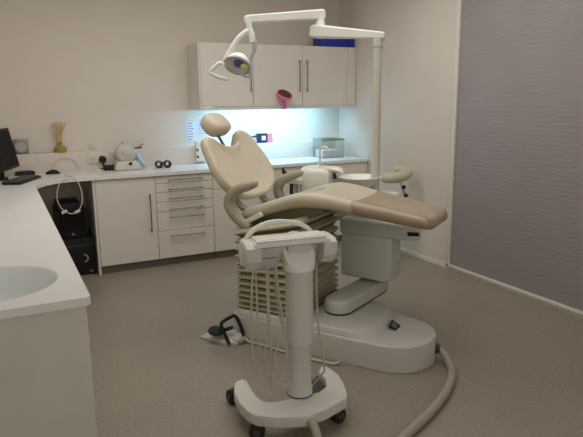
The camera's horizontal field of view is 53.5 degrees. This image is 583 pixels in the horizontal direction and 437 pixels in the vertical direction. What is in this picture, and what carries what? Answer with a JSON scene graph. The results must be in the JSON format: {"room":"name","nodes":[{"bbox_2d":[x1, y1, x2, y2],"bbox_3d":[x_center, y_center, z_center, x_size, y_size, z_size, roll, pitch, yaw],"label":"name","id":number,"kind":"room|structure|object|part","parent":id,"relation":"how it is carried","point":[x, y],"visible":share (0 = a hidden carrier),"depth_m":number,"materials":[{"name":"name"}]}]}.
{"room":"dental clinic","nodes":[
{"label":"dental clinic","id":0,"kind":"room"},
{"bbox_2d":[0,0,339,152],"bbox_3d":[-1.244,-1.033,5.904,4.180,2.750,0.100,-6,13,-26],"label":"wall","id":1,"kind":"structure","parent":0,"point":[115,72],"depth_m":5.58,"materials":[{"name":"white paint"}]},
{"bbox_2d":[37,181,87,223],"bbox_3d":[-2.474,0.047,5.396,1.120,0.868,0.060,-6,13,-26],"label":"wall","id":2,"kind":"structure","parent":1,"relation":"attached to","point":[69,189],"depth_m":5.46,"materials":[{"name":"white paint"}]},
{"bbox_2d":[89,142,96,147],"bbox_3d":[-1.910,-0.702,5.563,0.065,0.055,0.012,-6,13,-26],"label":"thermostat","id":3,"kind":"object","parent":1,"relation":"attached to","point":[91,145],"visible":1,"depth_m":5.56,"materials":[{"name":"white paint"}]},
{"bbox_2d":[87,152,106,163],"bbox_3d":[-1.853,-0.577,5.515,0.180,0.097,0.012,-6,13,-26],"label":"double socket","id":4,"kind":"object","parent":1,"relation":"attached to","point":[91,157],"visible":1,"depth_m":5.50,"materials":[{"name":"white paint"}]},
{"bbox_2d":[99,156,105,167],"bbox_3d":[-1.795,-0.530,5.511,0.068,0.132,0.061,-6,13,-26],"label":"plug","id":5,"kind":"object","parent":4,"relation":"in","point":[102,159],"visible":0.73,"depth_m":5.50,"materials":[{"name":"black plastic"}]},
{"bbox_2d":[4,140,342,174],"bbox_3d":[-1.197,-0.639,5.899,3.980,0.180,0.090,-6,13,-26],"label":"trim","id":6,"kind":"structure","parent":1,"relation":"attached to","point":[178,155],"depth_m":5.77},
{"bbox_2d":[13,139,28,153],"bbox_3d":[-2.451,-0.650,5.240,0.125,0.135,0.038,-6,13,-26],"label":"desk clock","id":7,"kind":"object","parent":6,"relation":"on","point":[20,145],"visible":0.94,"depth_m":5.23,"materials":[{"name":"metal"}]},
{"bbox_2d":[34,151,52,153],"bbox_3d":[-2.286,-0.611,5.341,0.160,0.013,0.055,-6,13,-26],"label":"dish","id":8,"kind":"object","parent":6,"relation":"on","point":[43,151],"visible":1,"depth_m":5.32,"materials":[{"name":"white ceramic"}]},
{"bbox_2d":[50,121,66,152],"bbox_3d":[-2.155,-0.759,5.378,0.122,0.285,0.112,1,12,7],"label":"reed diffuser","id":9,"kind":"object","parent":6,"relation":"on","point":[59,148],"visible":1,"depth_m":5.37,"materials":[{"name":"beige wood"}]},
{"bbox_2d":[54,143,66,152],"bbox_3d":[-2.158,-0.662,5.399,0.112,0.088,0.112,-6,13,-26],"label":"bottle","id":10,"kind":"object","parent":9,"relation":"on","point":[60,148],"depth_m":5.36,"materials":[{"name":"gold"}]},
{"bbox_2d":[256,133,272,142],"bbox_3d":[-0.295,-0.879,6.315,0.165,0.100,0.072,-6,13,-26],"label":"glove box","id":11,"kind":"object","parent":6,"relation":"on","point":[261,137],"visible":0.99,"depth_m":6.29,"materials":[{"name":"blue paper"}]},
{"bbox_2d":[186,121,195,140],"bbox_3d":[-1.038,-0.902,5.977,0.105,0.200,0.003,-6,13,-26],"label":"paper notice","id":12,"kind":"object","parent":1,"relation":"attached to","point":[190,125],"visible":1,"depth_m":5.98,"materials":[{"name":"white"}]},
{"bbox_2d":[195,141,205,161],"bbox_3d":[-0.934,-0.690,5.945,0.110,0.205,0.048,-6,13,-26],"label":"soap dispenser","id":13,"kind":"object","parent":1,"relation":"attached to","point":[199,156],"visible":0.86,"depth_m":5.92,"materials":[{"name":"white paint"}]},
{"bbox_2d":[196,118,205,134],"bbox_3d":[-0.927,-0.959,6.023,0.125,0.170,0.003,-6,13,-26],"label":"paper notice","id":14,"kind":"object","parent":1,"relation":"attached to","point":[200,131],"visible":0.51,"depth_m":6.01,"materials":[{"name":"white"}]},
{"bbox_2d":[187,42,253,109],"bbox_3d":[-0.709,-1.420,5.822,0.567,0.640,0.387,-6,13,-26],"label":"upper cabinet","id":15,"kind":"object","parent":1,"relation":"attached to","point":[205,90],"visible":0.78,"depth_m":5.68,"materials":[{"name":"white laminate"}]},
{"bbox_3d":[-0.963,-1.396,5.718,0.018,0.640,0.349,-6,13,-26],"label":"panel","id":16,"kind":"part","parent":15,"relation":"part of","materials":[{"name":"white laminate"}]},
{"bbox_2d":[252,44,302,108],"bbox_3d":[-0.205,-1.477,6.071,0.560,0.640,0.387,-6,13,-26],"label":"upper cabinet","id":17,"kind":"object","parent":1,"relation":"attached to","point":[275,67],"visible":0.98,"depth_m":5.92,"materials":[{"name":"white laminate"}]},
{"bbox_2d":[277,89,291,108],"bbox_3d":[-0.071,-1.224,5.941,0.163,0.200,0.143,-6,13,-26],"label":"tool","id":18,"kind":"object","parent":17,"relation":"attached to","point":[283,95],"visible":1,"depth_m":5.92,"materials":[{"name":"plastic"}]},
{"bbox_3d":[-0.090,-1.192,5.961,0.076,0.130,0.097,11,16,43],"label":"stem","id":19,"kind":"part","parent":18,"relation":"part of","materials":[{"name":"pink plastic"}]},
{"bbox_2d":[277,89,291,100],"bbox_3d":[-0.071,-1.266,5.932,0.163,0.114,0.143,-6,13,-26],"label":"cup","id":20,"kind":"object","parent":18,"relation":"on","point":[283,95],"depth_m":5.90,"materials":[{"name":"pink plastic"}]},
{"bbox_2d":[247,105,324,106],"bbox_3d":[-0.213,-1.167,6.066,1.250,0.025,0.100,-6,13,-26],"label":"light strip","id":21,"kind":"object","parent":17,"relation":"attached to","point":[306,105],"visible":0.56,"depth_m":6.00,"materials":[{"name":"white paint"}]},
{"bbox_3d":[0.085,-1.482,6.020,0.012,0.319,0.038,-6,13,-26],"label":"handle","id":22,"kind":"part","parent":17,"relation":"part of","materials":[{"name":"metal"}]},
{"bbox_2d":[302,46,355,107],"bbox_3d":[0.341,-1.539,6.340,0.658,0.640,0.387,-6,13,-26],"label":"upper cabinet","id":23,"kind":"object","parent":1,"relation":"attached to","point":[328,73],"visible":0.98,"depth_m":6.20,"materials":[{"name":"white laminate"}]},
{"bbox_3d":[0.163,-1.491,6.058,0.012,0.319,0.038,-6,13,-26],"label":"handle","id":24,"kind":"part","parent":23,"relation":"part of","materials":[{"name":"metal"}]},
{"bbox_2d":[313,38,353,46],"bbox_3d":[0.456,-1.912,6.263,0.438,0.117,0.191,-6,13,-26],"label":"storage box","id":25,"kind":"object","parent":23,"relation":"on","point":[316,42],"visible":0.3,"depth_m":6.19,"materials":[{"name":"blue plastic"}]},
{"bbox_2d":[80,241,582,436],"bbox_3d":[0.507,1.042,2.825,4.180,0.100,7.800,-6,13,-26],"label":"floor","id":26,"kind":"structure","parent":0,"point":[517,360],"depth_m":3.45,"materials":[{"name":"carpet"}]},
{"bbox_2d":[0,306,97,436],"bbox_3d":[-1.562,0.514,3.099,0.593,0.868,2.668,-6,13,-26],"label":"base cabinet","id":27,"kind":"object","parent":26,"relation":"on","point":[46,380],"visible":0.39,"depth_m":1.96,"materials":[{"name":"white laminate"}]},
{"bbox_2d":[62,229,96,274],"bbox_3d":[-2.003,0.315,5.354,0.310,0.350,0.415,-6,13,-26],"label":"computer tower","id":28,"kind":"object","parent":26,"relation":"on","point":[81,250],"visible":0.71,"depth_m":5.20,"materials":[{"name":"black plastic"}]},
{"bbox_2d":[53,197,87,238],"bbox_3d":[-2.027,-0.013,5.293,0.250,0.313,0.384,-6,13,-26],"label":"computer tower","id":29,"kind":"object","parent":28,"relation":"on","point":[67,225],"visible":0.91,"depth_m":5.14,"materials":[{"name":"black plastic"}]},
{"bbox_2d":[54,197,80,210],"bbox_3d":[-2.036,-0.130,5.250,0.190,0.065,0.330,-6,13,-26],"label":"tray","id":30,"kind":"object","parent":29,"relation":"on","point":[71,204],"depth_m":5.14,"materials":[{"name":"black plastic"}]},
{"bbox_3d":[-1.941,0.027,5.128,0.220,0.165,0.004,-6,13,-26],"label":"panel","id":31,"kind":"part","parent":29,"relation":"part of","materials":[{"name":"black plastic"}]},
{"bbox_2d":[84,176,158,275],"bbox_3d":[-1.603,0.021,5.473,0.551,0.868,0.573,-6,13,-26],"label":"base cabinet","id":32,"kind":"object","parent":26,"relation":"on","point":[121,213],"visible":0.9,"depth_m":5.25,"materials":[{"name":"white laminate"}]},
{"bbox_3d":[-1.849,0.045,5.373,0.021,0.868,0.535,-6,13,-26],"label":"panel","id":33,"kind":"part","parent":32,"relation":"part of","materials":[{"name":"white laminate"}]},
{"bbox_3d":[-1.292,-0.052,5.313,0.012,0.354,0.038,-6,13,-26],"label":"handle","id":34,"kind":"part","parent":32,"relation":"part of","materials":[{"name":"metal"}]},
{"bbox_2d":[154,172,214,265],"bbox_3d":[-1.111,-0.034,5.715,0.548,0.868,0.573,-6,13,-26],"label":"base cabinet","id":35,"kind":"object","parent":26,"relation":"on","point":[184,202],"visible":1,"depth_m":5.49,"materials":[{"name":"white laminate"}]},
{"bbox_3d":[-1.008,-0.380,5.426,0.546,0.067,0.019,-6,13,-26],"label":"drawer","id":36,"kind":"part","parent":35,"relation":"part of","materials":[{"name":"white laminate"}]},
{"bbox_3d":[-1.007,-0.305,5.441,0.546,0.079,0.019,-6,13,-26],"label":"drawer","id":37,"kind":"part","parent":35,"relation":"part of","materials":[{"name":"white laminate"}]},
{"bbox_3d":[-1.005,-0.129,5.478,0.546,0.086,0.019,-6,13,-26],"label":"drawer","id":38,"kind":"part","parent":35,"relation":"part of","materials":[{"name":"white laminate"}]},
{"bbox_3d":[-1.006,-0.219,5.459,0.546,0.089,0.019,-6,13,-26],"label":"drawer","id":39,"kind":"part","parent":35,"relation":"part of","materials":[{"name":"white laminate"}]},
{"bbox_3d":[-1.004,0.003,5.505,0.546,0.176,0.019,-6,13,-26],"label":"drawer","id":40,"kind":"part","parent":35,"relation":"part of","materials":[{"name":"white laminate"}]},
{"bbox_3d":[-0.989,-0.371,5.405,0.337,0.012,0.038,-6,13,-26],"label":"handle","id":41,"kind":"part","parent":35,"relation":"part of","materials":[{"name":"metal"}]},
{"bbox_3d":[-1.001,0.223,5.551,0.546,0.265,0.019,-6,13,-26],"label":"drawer","id":42,"kind":"part","parent":35,"relation":"part of","materials":[{"name":"white laminate"}]},
{"bbox_3d":[-0.987,-0.202,5.440,0.337,0.012,0.038,-6,13,-26],"label":"handle","id":43,"kind":"part","parent":35,"relation":"part of","materials":[{"name":"metal"}]},
{"bbox_3d":[-0.988,-0.285,5.423,0.337,0.012,0.038,-6,13,-26],"label":"handle","id":44,"kind":"part","parent":35,"relation":"part of","materials":[{"name":"metal"}]},
{"bbox_3d":[-0.985,-0.027,5.476,0.337,0.012,0.038,-6,13,-26],"label":"handle","id":45,"kind":"part","parent":35,"relation":"part of","materials":[{"name":"metal"}]},
{"bbox_3d":[-0.986,-0.104,5.460,0.337,0.012,0.038,-6,13,-26],"label":"handle","id":46,"kind":"part","parent":35,"relation":"part of","materials":[{"name":"metal"}]},
{"bbox_3d":[-0.983,0.148,5.513,0.337,0.012,0.038,-6,13,-26],"label":"handle","id":47,"kind":"part","parent":35,"relation":"part of","materials":[{"name":"metal"}]},
{"bbox_2d":[200,314,245,345],"bbox_3d":[-0.449,0.711,3.782,0.295,0.179,0.191,10,15,40],"label":"foot pedal","id":48,"kind":"object","parent":26,"relation":"on","point":[228,336],"visible":1,"depth_m":3.75,"materials":[{"name":"grey plastic"}]},
{"bbox_3d":[-0.426,0.721,3.762,0.102,0.050,0.032,0,12,1],"label":"lever arm","id":49,"kind":"part","parent":48,"relation":"part of","materials":[{"name":"black plastic"}]},
{"bbox_3d":[-0.390,0.713,3.760,0.115,0.176,0.142,11,16,44],"label":"bail handle","id":50,"kind":"part","parent":48,"relation":"part of","materials":[{"name":"black plastic"}]},
{"bbox_2d":[212,175,265,257],"bbox_3d":[-0.614,-0.090,5.961,0.563,0.868,0.573,-6,13,-26],"label":"base cabinet","id":51,"kind":"object","parent":26,"relation":"on","point":[224,236],"visible":0.17,"depth_m":5.70,"materials":[{"name":"white laminate"}]},
{"bbox_3d":[-0.510,-0.390,5.681,0.561,0.162,0.019,-6,13,-26],"label":"drawer","id":52,"kind":"part","parent":51,"relation":"part of","materials":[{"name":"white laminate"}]},
{"bbox_2d":[266,166,304,199],"bbox_3d":[-0.110,-0.147,6.209,0.563,0.868,0.573,-6,13,-26],"label":"base cabinet","id":53,"kind":"object","parent":26,"relation":"on","point":[278,171],"visible":0.03,"depth_m":5.88,"materials":[{"name":"white laminate"}]},
{"bbox_2d":[226,219,346,436],"bbox_3d":[-0.005,0.491,2.795,0.565,1.003,0.512,-5,12,-18],"label":"cart","id":54,"kind":"object","parent":26,"relation":"on","point":[321,398],"visible":1,"depth_m":2.69,"materials":[{"name":"white plastic"}]},
{"bbox_2d":[251,230,325,243],"bbox_3d":[-0.011,0.083,2.639,0.330,0.015,0.100,-5,12,-18],"label":"tray","id":55,"kind":"object","parent":54,"relation":"on","point":[309,236],"depth_m":2.62,"materials":[{"name":"white plastic"}]},
{"bbox_2d":[307,418,321,436],"bbox_3d":[0.175,1.044,2.275,0.080,0.123,0.785,-3,12,-10],"label":"hose","id":56,"kind":"object","parent":54,"relation":"attached to","point":[312,424],"visible":1,"depth_m":2.59,"materials":[{"name":"beige plastic"}]},
{"bbox_2d":[311,378,323,393],"bbox_3d":[0.117,0.875,2.953,0.095,0.025,0.192,-3,12,-12],"label":"pedal","id":57,"kind":"object","parent":54,"relation":"on","point":[318,386],"depth_m":2.97,"materials":[{"name":"grey plastic"}]},
{"bbox_2d":[245,337,339,364],"bbox_3d":[-0.014,0.821,3.580,0.686,0.037,0.046,6,14,30],"label":"cord","id":58,"kind":"object","parent":26,"relation":"on","point":[246,339],"visible":0.74,"depth_m":3.59,"materials":[{"name":"white plastic"}]},
{"bbox_2d":[200,113,447,372],"bbox_3d":[0.155,0.049,3.791,1.736,1.456,0.729,6,13,29],"label":"dental chair","id":59,"kind":"object","parent":26,"relation":"on","point":[374,336],"visible":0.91,"depth_m":3.64,"materials":[{"name":"beige leather"}]},
{"bbox_3d":[-0.354,-0.369,3.969,0.316,0.450,0.648,6,13,29],"label":"backrest","id":60,"kind":"part","parent":59,"relation":"part of","materials":[{"name":"beige leather"}]},
{"bbox_3d":[-0.326,-0.083,3.699,0.251,0.331,0.068,6,13,29],"label":"armrest","id":61,"kind":"part","parent":59,"relation":"part of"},
{"bbox_3d":[-0.024,-0.196,4.228,0.251,0.331,0.068,6,13,29],"label":"armrest","id":62,"kind":"part","parent":59,"relation":"part of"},
{"bbox_3d":[0.051,-0.054,3.853,0.560,0.240,0.400,6,13,29],"label":"seat frame","id":63,"kind":"part","parent":59,"relation":"part of","materials":[{"name":"beige plastic"}]},
{"bbox_3d":[0.126,-0.097,3.801,0.814,0.239,0.572,6,13,29],"label":"seat","id":64,"kind":"part","parent":59,"relation":"part of","materials":[{"name":"beige leather"}]},
{"bbox_2d":[282,146,420,315],"bbox_3d":[0.438,0.009,4.067,0.754,1.011,0.934,-5,12,-20],"label":"dental spittoon unit","id":65,"kind":"object","parent":59,"relation":"on","point":[370,248],"visible":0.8,"depth_m":3.97,"materials":[{"name":"grey plastic"}]},
{"bbox_2d":[209,9,385,190],"bbox_3d":[0.031,-0.725,4.010,1.176,1.418,0.367,-2,12,-6],"label":"light","id":66,"kind":"object","parent":65,"relation":"attached to","point":[237,63],"visible":0.98,"depth_m":3.87,"materials":[{"name":"metal"}]},
{"bbox_3d":[-0.481,-0.970,3.811,0.133,0.128,0.025,-1,12,0],"label":"grip handle","id":67,"kind":"part","parent":66,"relation":"part of","materials":[{"name":"white plastic"}]},
{"bbox_3d":[-0.357,-1.120,3.780,0.207,0.257,0.040,-1,12,0],"label":"fork arm","id":68,"kind":"part","parent":66,"relation":"part of","materials":[{"name":"white ceramic"}]},
{"bbox_3d":[-0.355,-1.021,3.803,0.174,0.142,0.159,-1,12,0],"label":"reflector dish","id":69,"kind":"part","parent":66,"relation":"part of","materials":[{"name":"white plastic"}]},
{"bbox_3d":[-0.253,-1.055,3.793,0.063,0.244,0.030,-1,12,0],"label":"fork arm","id":70,"kind":"part","parent":66,"relation":"part of","materials":[{"name":"grey plastic"}]},
{"bbox_3d":[-0.040,-1.370,3.917,0.603,0.116,0.060,-6,13,-26],"label":"arm","id":71,"kind":"part","parent":66,"relation":"part of","materials":[{"name":"white ceramic"}]},
{"bbox_3d":[0.378,-1.271,3.936,0.550,0.123,0.080,6,13,29],"label":"arm","id":72,"kind":"part","parent":66,"relation":"part of","materials":[{"name":"white ceramic"}]},
{"bbox_3d":[0.309,-0.342,4.108,0.139,0.047,0.057,9,15,40],"label":"bowl spout","id":73,"kind":"part","parent":65,"relation":"part of","materials":[{"name":"white ceramic"}]},
{"bbox_3d":[0.451,0.502,3.919,0.184,0.085,0.687,8,14,35],"label":"swing arm","id":74,"kind":"part","parent":65,"relation":"part of","materials":[{"name":"grey plastic"}]},
{"bbox_2d":[338,174,381,187],"bbox_3d":[0.482,-0.241,4.082,0.308,0.114,0.308,6,13,29],"label":"bowl","id":75,"kind":"object","parent":65,"relation":"on","point":[365,180],"depth_m":4.00,"materials":[{"name":"white ceramic"}]},
{"bbox_2d":[340,216,420,240],"bbox_3d":[0.645,0.045,4.030,0.585,0.110,0.355,6,13,29],"label":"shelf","id":76,"kind":"object","parent":65,"relation":"attached to","point":[350,226],"depth_m":3.89,"materials":[{"name":"plastic"}]},
{"bbox_2d":[407,232,418,236],"bbox_3d":[0.793,0.103,3.768,0.075,0.026,0.008,2,12,13],"label":"switch","id":77,"kind":"object","parent":65,"relation":"attached to","point":[409,234],"depth_m":3.77,"materials":[{"name":"black plastic"}]},
{"bbox_2d":[325,162,366,240],"bbox_3d":[0.430,-0.208,6.475,0.643,0.868,0.573,-6,13,-26],"label":"base cabinet","id":78,"kind":"object","parent":26,"relation":"on","point":[356,167],"visible":0.09,"depth_m":6.27,"materials":[{"name":"white laminate"}]},
{"bbox_2d":[0,155,367,319],"bbox_3d":[-0.338,-0.201,4.261,3.965,0.030,3.883,-6,13,-26],"label":"countertop","id":79,"kind":"structure","parent":78,"relation":"on","point":[29,236],"depth_m":2.91,"materials":[{"name":"white laminate"}]},
{"bbox_2d":[0,128,19,180],"bbox_3d":[-2.477,-0.535,4.852,0.224,0.427,0.450,-2,12,-8],"label":"computer monitor","id":80,"kind":"object","parent":79,"relation":"on","point":[8,157],"visible":1,"depth_m":4.87,"materials":[{"name":"black plastic"}]},
{"bbox_2d":[1,175,40,184],"bbox_3d":[-2.237,-0.323,4.806,0.151,0.025,0.440,-1,12,-3],"label":"keyboard","id":81,"kind":"object","parent":79,"relation":"on","point":[22,179],"visible":1,"depth_m":4.73,"materials":[{"name":"black plastic"}]},
{"bbox_2d":[15,170,34,175],"bbox_3d":[-2.394,-0.410,5.197,0.170,0.039,0.060,-7,13,-28],"label":"handset","id":82,"kind":"object","parent":79,"relation":"on","point":[26,172],"visible":0.99,"depth_m":5.17,"materials":[{"name":"black plastic"}]},
{"bbox_2d":[0,266,57,301],"bbox_3d":[-1.101,0.315,2.124,0.472,0.157,0.472,-6,13,-26],"label":"basin","id":83,"kind":"object","parent":79,"relation":"in","point":[15,281],"visible":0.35,"depth_m":2.31,"materials":[{"name":"white ceramic"}]},
{"bbox_2d":[46,170,59,173],"bbox_3d":[-2.171,-0.426,5.263,0.122,0.040,0.067,-6,13,-26],"label":"computer mouse","id":84,"kind":"object","parent":79,"relation":"on","point":[49,171],"visible":1,"depth_m":5.24,"materials":[{"name":"black plastic"}]},
{"bbox_2d":[56,174,82,213],"bbox_3d":[-1.958,-0.216,5.062,0.211,0.320,0.318,-6,13,-26],"label":"hanging cable","id":85,"kind":"object","parent":79,"relation":"hanging from","point":[78,210],"visible":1,"depth_m":4.94,"materials":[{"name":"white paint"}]},
{"bbox_2d":[53,156,94,170],"bbox_3d":[-2.006,-0.511,5.408,0.426,0.143,0.044,-5,13,-21],"label":"cable","id":86,"kind":"object","parent":79,"relation":"on","point":[65,156],"visible":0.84,"depth_m":5.40,"materials":[{"name":"paint"}]},
{"bbox_2d":[100,165,113,170],"bbox_3d":[-1.737,-0.483,5.491,0.174,0.049,0.060,-5,13,-20],"label":"power adapter","id":87,"kind":"object","parent":79,"relation":"on","point":[106,167],"visible":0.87,"depth_m":5.46,"materials":[{"name":"black plastic"}]},
{"bbox_2d":[113,143,145,170],"bbox_3d":[-1.549,-0.594,5.513,0.294,0.255,0.198,-6,13,-26],"label":"mixer","id":88,"kind":"object","parent":79,"relation":"on","point":[124,153],"visible":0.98,"depth_m":5.45,"materials":[{"name":"white plastic"}]},
{"bbox_2d":[154,160,171,167],"bbox_3d":[-1.254,-0.532,5.644,0.169,0.074,0.093,-6,13,-23],"label":"goggles","id":89,"kind":"object","parent":79,"relation":"on","point":[157,161],"visible":1,"depth_m":5.62,"materials":[{"name":"black plastic"}]},
{"bbox_2d":[313,137,343,157],"bbox_3d":[0.414,-0.794,6.482,0.286,0.212,0.216,-6,13,-26],"label":"container","id":90,"kind":"object","parent":79,"relation":"on","point":[325,153],"visible":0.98,"depth_m":6.42,"materials":[{"name":"clear plastic"}]},
{"bbox_2d":[382,165,412,196],"bbox_3d":[0.870,-0.040,5.517,0.562,0.916,0.446,-6,13,-26],"label":"stool","id":91,"kind":"object","parent":26,"relation":"on","point":[401,173],"visible":0.35,"depth_m":5.37,"materials":[{"name":"leather"}]},
{"bbox_3d":[0.993,-0.168,5.432,0.214,0.411,0.099,-3,12,-10],"label":"pad stem","id":92,"kind":"part","parent":91,"relation":"part of","materials":[{"name":"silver metal"}]},
{"bbox_2d":[397,346,455,436],"bbox_3d":[0.612,0.948,2.787,0.174,0.096,1.550,5,13,26],"label":"hose","id":93,"kind":"object","parent":26,"relation":"on","point":[429,412],"visible":0.98,"depth_m":2.92,"materials":[{"name":"beige plastic"}]},
{"bbox_2d":[339,0,456,262],"bbox_3d":[2.313,-0.559,3.433,0.100,2.750,7.600,-6,13,-26],"label":"wall","id":94,"kind":"structure","parent":0,"point":[418,49],"depth_m":5.57,"materials":[{"name":"white paint"}]},
{"bbox_2d":[400,248,446,268],"bbox_3d":[1.137,0.326,5.895,0.012,0.042,1.305,-6,13,-26],"label":"baseboard","id":95,"kind":"structure","parent":94,"relation":"attached to","point":[403,250],"depth_m":5.60,"materials":[{"name":"white paint"}]},
{"bbox_2d":[445,0,582,315],"bbox_3d":[2.268,-0.503,3.464,0.095,2.570,3.675,-6,13,-26],"label":"window","id":96,"kind":"structure","parent":94,"relation":"in","point":[459,2],"depth_m":4.98,"materials":[{"name":"white paint"}]},
{"bbox_2d":[451,0,582,310],"bbox_3d":[2.250,-0.485,3.457,0.018,2.482,3.573,-6,13,-26],"label":"window blind","id":97,"kind":"object","parent":96,"relation":"attached to","point":[518,205],"visible":1,"depth_m":4.42,"materials":[{"name":"fabric"}]},
{"bbox_2d":[447,267,582,318],"bbox_3d":[2.711,0.949,2.843,0.012,0.030,5.675,-6,13,-26],"label":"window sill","id":98,"kind":"structure","parent":94,"relation":"in","point":[449,268],"depth_m":4.59,"materials":[{"name":"white paint"}]}
]}

